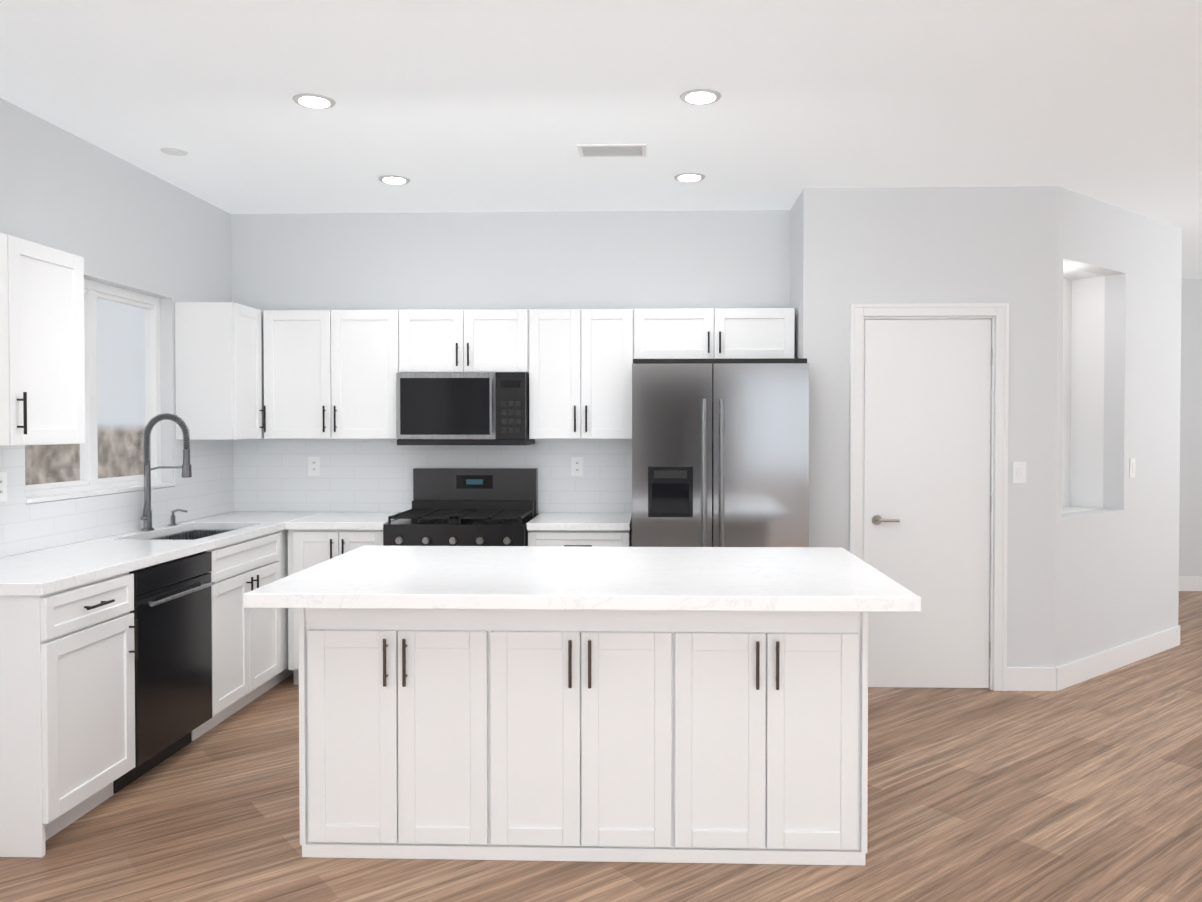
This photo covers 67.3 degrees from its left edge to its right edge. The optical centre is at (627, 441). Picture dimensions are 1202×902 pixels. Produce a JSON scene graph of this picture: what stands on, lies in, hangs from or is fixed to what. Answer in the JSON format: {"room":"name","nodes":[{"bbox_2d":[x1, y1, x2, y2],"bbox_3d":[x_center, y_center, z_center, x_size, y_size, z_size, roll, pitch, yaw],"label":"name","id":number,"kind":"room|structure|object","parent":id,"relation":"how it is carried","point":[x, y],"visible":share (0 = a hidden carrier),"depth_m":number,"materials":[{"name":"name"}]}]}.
{"room":"kitchen","nodes":[
{"label":"kitchen","id":0,"kind":"room"},
{"bbox_2d":[0,98,231,557],"bbox_3d":[-2.608,0.032,2.008,0.150,2.740,7.350,0,1,2],"label":"wall","id":1,"kind":"structure","parent":0,"point":[113,220],"depth_m":4.35,"materials":[{"name":"white paint"}]},
{"bbox_2d":[0,472,6,501],"bbox_3d":[-2.474,0.178,3.552,0.008,0.116,0.072,0,1,2],"label":"electrical outlet","id":2,"kind":"object","parent":1,"relation":"attached to","point":[3,486],"visible":1,"depth_m":3.57,"materials":[{"name":"white plastic"}]},
{"bbox_2d":[0,233,27,445],"bbox_3d":[-2.337,-0.353,2.949,0.330,0.740,0.538,0,1,2],"label":"upper cabinet","id":3,"kind":"object","parent":1,"relation":"attached to","point":[13,250],"depth_m":3.18,"materials":[{"name":"white wood"}]},
{"bbox_2d":[28,241,84,444],"bbox_3d":[-2.325,-0.359,3.339,0.330,0.740,0.479,0,1,2],"label":"upper cabinet","id":4,"kind":"object","parent":1,"relation":"attached to","point":[42,374],"depth_m":3.41,"materials":[{"name":"white wood"}]},
{"bbox_2d":[25,278,174,503],"bbox_3d":[-2.521,-0.258,4.272,0.137,1.010,1.150,0,1,2],"label":"window","id":5,"kind":"structure","parent":1,"relation":"in","point":[89,483],"depth_m":4.37,"materials":[{"name":"white"}]},
{"bbox_2d":[0,440,235,557],"bbox_3d":[-2.470,0.227,3.932,0.007,0.448,3.199,0,1,2],"label":"backsplash","id":6,"kind":"structure","parent":1,"relation":"attached to","point":[210,490],"depth_m":4.29,"materials":[{"name":"tile"}]},
{"bbox_2d":[175,302,265,439],"bbox_3d":[-2.251,-0.388,5.186,0.363,0.740,0.657,0,1,2],"label":"upper cabinet","id":7,"kind":"object","parent":1,"relation":"attached to","point":[219,366],"visible":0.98,"depth_m":4.86,"materials":[{"name":"white wood"}]},
{"bbox_2d":[231,210,789,513],"bbox_3d":[-0.664,-0.023,5.550,3.520,2.740,0.150,0,1,2],"label":"wall","id":8,"kind":"structure","parent":0,"point":[725,259],"depth_m":5.46,"materials":[{"name":"white paint"}]},
{"bbox_2d":[308,457,319,475],"bbox_3d":[-1.917,0.148,5.503,0.072,0.116,0.008,0,1,2],"label":"electrical outlet","id":9,"kind":"object","parent":8,"relation":"attached to","point":[313,466],"visible":1,"depth_m":5.50,"materials":[{"name":"white plastic"}]},
{"bbox_2d":[263,310,398,438],"bbox_3d":[-1.700,-0.390,5.333,0.787,0.740,0.330,0,1,2],"label":"upper cabinet","id":10,"kind":"object","parent":8,"relation":"attached to","point":[329,374],"depth_m":5.17,"materials":[{"name":"white wood"}]},
{"bbox_2d":[236,439,631,512],"bbox_3d":[-1.186,0.203,5.490,2.419,0.448,0.007,0,1,2],"label":"backsplash","id":11,"kind":"structure","parent":8,"relation":"attached to","point":[271,475],"depth_m":5.49,"materials":[{"name":"tile"}]},
{"bbox_2d":[399,309,530,375],"bbox_3d":[-0.934,-0.579,5.307,0.745,0.360,0.330,0,1,2],"label":"upper cabinet","id":12,"kind":"object","parent":8,"relation":"attached to","point":[493,340],"depth_m":5.14,"materials":[{"name":"white wood"}]},
{"bbox_2d":[396,372,534,444],"bbox_3d":[-0.936,-0.189,5.250,0.731,0.410,0.437,0,1,2],"label":"microwave","id":13,"kind":"object","parent":12,"relation":"attached to","point":[480,408],"visible":1,"depth_m":5.07,"materials":[{"name":"black"}]},
{"bbox_2d":[571,457,582,475],"bbox_3d":[-0.307,0.148,5.454,0.072,0.116,0.008,0,1,2],"label":"electrical outlet","id":14,"kind":"object","parent":8,"relation":"attached to","point":[576,466],"visible":1,"depth_m":5.45,"materials":[{"name":"white plastic"}]},
{"bbox_2d":[529,309,634,438],"bbox_3d":[-0.263,-0.389,5.289,0.598,0.740,0.330,0,1,2],"label":"upper cabinet","id":15,"kind":"object","parent":8,"relation":"attached to","point":[580,380],"depth_m":5.13,"materials":[{"name":"white wood"}]},
{"bbox_2d":[635,308,794,358],"bbox_3d":[0.492,-0.614,5.263,0.912,0.290,0.330,0,1,2],"label":"upper cabinet","id":16,"kind":"object","parent":8,"relation":"attached to","point":[742,333],"depth_m":5.10,"materials":[{"name":"white wood"}]},
{"bbox_2d":[0,591,1201,901],"bbox_3d":[2.227,1.435,3.108,9.750,0.100,10.100,0,1,2],"label":"floor","id":17,"kind":"structure","parent":0,"point":[1088,791],"depth_m":3.24,"materials":[{"name":"brown wood"}]},
{"bbox_2d":[0,568,139,857],"bbox_3d":[-2.209,0.942,3.262,0.567,0.880,0.514,0,1,2],"label":"base cabinet","id":18,"kind":"object","parent":17,"relation":"on","point":[68,656],"depth_m":3.10,"materials":[{"name":"white wood"}]},
{"bbox_2d":[0,540,215,595],"bbox_3d":[-2.197,0.478,3.563,0.572,0.040,1.170,0,1,2],"label":"countertop","id":19,"kind":"structure","parent":18,"relation":"on","point":[29,573],"depth_m":3.52,"materials":[{"name":"white stone"}]},
{"bbox_2d":[152,530,232,539],"bbox_3d":[-2.177,0.574,4.524,0.384,0.178,0.744,0,1,2],"label":"sink","id":20,"kind":"object","parent":19,"relation":"in","point":[193,535],"visible":0.12,"depth_m":4.88,"materials":[{"name":"silver metal"}]},
{"bbox_2d":[113,551,214,792],"bbox_3d":[-2.162,0.938,3.822,0.593,0.872,0.599,0,1,2],"label":"dishwasher","id":21,"kind":"object","parent":17,"relation":"on","point":[171,611],"visible":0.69,"depth_m":3.77,"materials":[{"name":"black metal"}]},
{"bbox_2d":[124,528,283,740],"bbox_3d":[-2.171,0.923,4.506,0.567,0.880,0.757,0,1,2],"label":"base cabinet","id":22,"kind":"object","parent":17,"relation":"on","point":[248,643],"depth_m":4.44,"materials":[{"name":"white wood"}]},
{"bbox_2d":[140,413,191,530],"bbox_3d":[-2.306,0.148,4.487,0.254,0.588,0.090,0,1,2],"label":"faucet","id":23,"kind":"object","parent":22,"relation":"on","point":[186,468],"visible":1,"depth_m":4.49,"materials":[{"name":"silver metal"}]},
{"bbox_2d":[168,509,186,525],"bbox_3d":[-2.373,0.396,4.753,0.098,0.086,0.044,0,1,2],"label":"soap dispenser","id":24,"kind":"object","parent":22,"relation":"on","point":[172,519],"visible":1,"depth_m":4.75,"materials":[{"name":"silver metal"}]},
{"bbox_2d":[180,512,323,527],"bbox_3d":[-2.147,0.452,5.211,0.572,0.040,0.628,0,1,2],"label":"countertop","id":25,"kind":"structure","parent":22,"relation":"on","point":[231,519],"depth_m":5.00,"materials":[{"name":"white stone"}]},
{"bbox_2d":[284,528,293,678],"bbox_3d":[-2.150,0.913,5.178,0.567,0.880,0.707,0,1,2],"label":"base cabinet","id":26,"kind":"object","parent":17,"relation":"on","point":[287,673],"depth_m":4.99,"materials":[{"name":"white wood"}]},
{"bbox_2d":[285,512,400,684],"bbox_3d":[-1.588,0.892,5.204,0.548,0.920,0.620,0,1,2],"label":"base cabinet","id":27,"kind":"object","parent":17,"relation":"on","point":[316,539],"visible":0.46,"depth_m":4.93,"materials":[{"name":"white wood"}]},
{"bbox_2d":[383,468,538,545],"bbox_3d":[-0.928,0.758,5.133,0.760,1.190,0.699,0,1,2],"label":"range","id":28,"kind":"object","parent":17,"relation":"on","point":[474,506],"visible":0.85,"depth_m":5.31,"materials":[{"name":"black metal"}]},
{"bbox_2d":[527,513,631,546],"bbox_3d":[-0.260,0.893,5.163,0.557,0.920,0.620,0,1,2],"label":"base cabinet","id":29,"kind":"object","parent":17,"relation":"on","point":[585,529],"visible":0.17,"depth_m":4.89,"materials":[{"name":"white wood"}]},
{"bbox_2d":[298,610,867,865],"bbox_3d":[-0.145,0.941,3.331,1.875,0.880,0.803,0,1,2],"label":"kitchen island","id":30,"kind":"object","parent":17,"relation":"on","point":[629,704],"depth_m":2.97,"materials":[{"name":"white painted wood"},{"name":"white quartz"},{"name":"bronze"}]},
{"bbox_2d":[244,546,920,613],"bbox_3d":[-0.133,0.479,3.300,2.060,0.044,1.130,0,1,2],"label":"island countertop","id":31,"kind":"structure","parent":30,"relation":"on","point":[717,580],"depth_m":2.98,"materials":[{"name":"white stone"}]},
{"bbox_2d":[632,358,808,546],"bbox_3d":[0.482,0.461,4.993,0.903,1.790,0.884,0,1,2],"label":"refrigerator","id":32,"kind":"object","parent":17,"relation":"on","point":[720,452],"visible":0.56,"depth_m":4.61,"materials":[{"name":"silver metal"}]},
{"bbox_2d":[0,0,1201,278],"bbox_3d":[2.227,-1.405,3.064,9.750,0.100,10.100,0,1,2],"label":"ceiling","id":33,"kind":"structure","parent":0,"point":[476,104],"depth_m":3.57,"materials":[{"name":"white paint"}]},
{"bbox_2d":[160,148,187,155],"bbox_3d":[-2.144,-1.369,4.258,0.120,0.008,0.120,0,1,2],"label":"recessed light","id":34,"kind":"object","parent":33,"relation":"in","point":[175,151],"visible":0.98,"depth_m":4.24,"materials":[{"name":"white"}]},
{"bbox_2d":[292,93,335,108],"bbox_3d":[-1.253,-1.359,3.601,0.164,0.008,0.164,0,1,2],"label":"recessed light","id":35,"kind":"object","parent":33,"relation":"in","point":[313,101],"visible":1,"depth_m":3.59,"materials":[{"name":"white"}]},
{"bbox_2d":[378,175,409,184],"bbox_3d":[-1.229,-1.376,4.741,0.164,0.008,0.164,0,1,2],"label":"recessed light","id":36,"kind":"object","parent":33,"relation":"in","point":[393,179],"visible":0.98,"depth_m":4.72,"materials":[{"name":"white plastic"}]},
{"bbox_2d":[577,144,646,156],"bbox_3d":[-0.073,-1.369,4.235,0.320,0.007,0.180,0,1,2],"label":"ceiling vent","id":37,"kind":"object","parent":33,"relation":"in","point":[611,150],"visible":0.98,"depth_m":4.22,"materials":[{"name":"white metal"}]},
{"bbox_2d":[674,173,704,181],"bbox_3d":[0.321,-1.375,4.693,0.164,0.008,0.164,0,1,2],"label":"recessed light","id":38,"kind":"object","parent":33,"relation":"in","point":[688,177],"visible":0.96,"depth_m":4.67,"materials":[{"name":"white plastic"}]},
{"bbox_2d":[680,89,720,104],"bbox_3d":[0.286,-1.358,3.554,0.164,0.008,0.164,0,1,2],"label":"recessed light","id":39,"kind":"object","parent":33,"relation":"in","point":[700,96],"visible":1,"depth_m":3.54,"materials":[{"name":"white plastic"}]},
{"bbox_2d":[790,195,799,357],"bbox_3d":[1.027,-0.018,5.238,0.120,2.740,0.370,0,1,2],"label":"wall","id":40,"kind":"structure","parent":0,"point":[795,257],"depth_m":5.20,"materials":[{"name":"white paint"}]},
{"bbox_2d":[800,186,1058,689],"bbox_3d":[1.644,-0.014,4.974,1.370,2.740,0.120,0,1,2],"label":"wall","id":41,"kind":"structure","parent":0,"point":[897,245],"depth_m":4.90,"materials":[{"name":"white paint"}]},
{"bbox_2d":[863,319,992,687],"bbox_3d":[1.641,0.341,4.920,0.695,2.016,0.093,0,1,2],"label":"pantry door","id":42,"kind":"structure","parent":41,"relation":"in","point":[927,416],"depth_m":4.93,"materials":[{"name":"white wood"}]},
{"bbox_2d":[849,303,1008,690],"bbox_3d":[1.636,0.302,4.968,0.851,2.108,0.142,0,1,2],"label":"door frame","id":43,"kind":"structure","parent":41,"relation":"attached to","point":[861,313],"depth_m":4.90,"materials":[{"name":"white wood"}]},
{"bbox_2d":[1013,462,1025,482],"bbox_3d":[2.127,0.167,4.897,0.072,0.116,0.010,0,1,2],"label":"switch plate","id":44,"kind":"object","parent":41,"relation":"attached to","point":[1019,472],"visible":1,"depth_m":4.90,"materials":[{"name":"white plastic"}]},
{"bbox_2d":[1007,625,1179,690],"bbox_3d":[2.852,1.284,5.435,1.558,0.130,1.102,0,1,2],"label":"baseboard","id":45,"kind":"structure","parent":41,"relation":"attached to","point":[1061,677],"depth_m":5.14,"materials":[{"name":"white wood"}]},
{"bbox_2d":[1055,186,1181,667],"bbox_3d":[2.877,-0.023,5.551,1.681,2.740,0.340,-1,1,-39],"label":"wall","id":46,"kind":"structure","parent":0,"point":[1118,386],"depth_m":5.52,"materials":[{"name":"white paint"}]},
{"bbox_2d":[1130,458,1134,477],"bbox_3d":[3.072,0.158,5.485,0.072,0.116,0.010,-1,1,-39],"label":"light switch","id":47,"kind":"object","parent":46,"relation":"attached to","point":[1132,467],"visible":1,"depth_m":5.47,"materials":[{"name":"white plastic"}]},
{"bbox_2d":[1179,279,1201,575],"bbox_3d":[5.417,-0.060,7.965,3.670,2.740,0.150,0,1,2],"label":"wall","id":48,"kind":"structure","parent":0,"point":[1190,531],"depth_m":7.91,"materials":[{"name":"white paint"}]},
{"bbox_2d":[1179,576,1201,590],"bbox_3d":[5.385,1.246,7.904,3.371,0.130,0.014,0,1,2],"label":"baseboard","id":49,"kind":"structure","parent":48,"relation":"attached to","point":[1186,583],"depth_m":7.91,"materials":[{"name":"white wood"}]},
{"label":"outside","id":50,"kind":"structure","parent":0,"visible":0},
{"bbox_2d":[25,298,145,484],"bbox_3d":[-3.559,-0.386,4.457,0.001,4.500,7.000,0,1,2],"label":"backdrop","id":51,"kind":"structure","parent":50,"point":[41,473],"depth_m":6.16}
]}

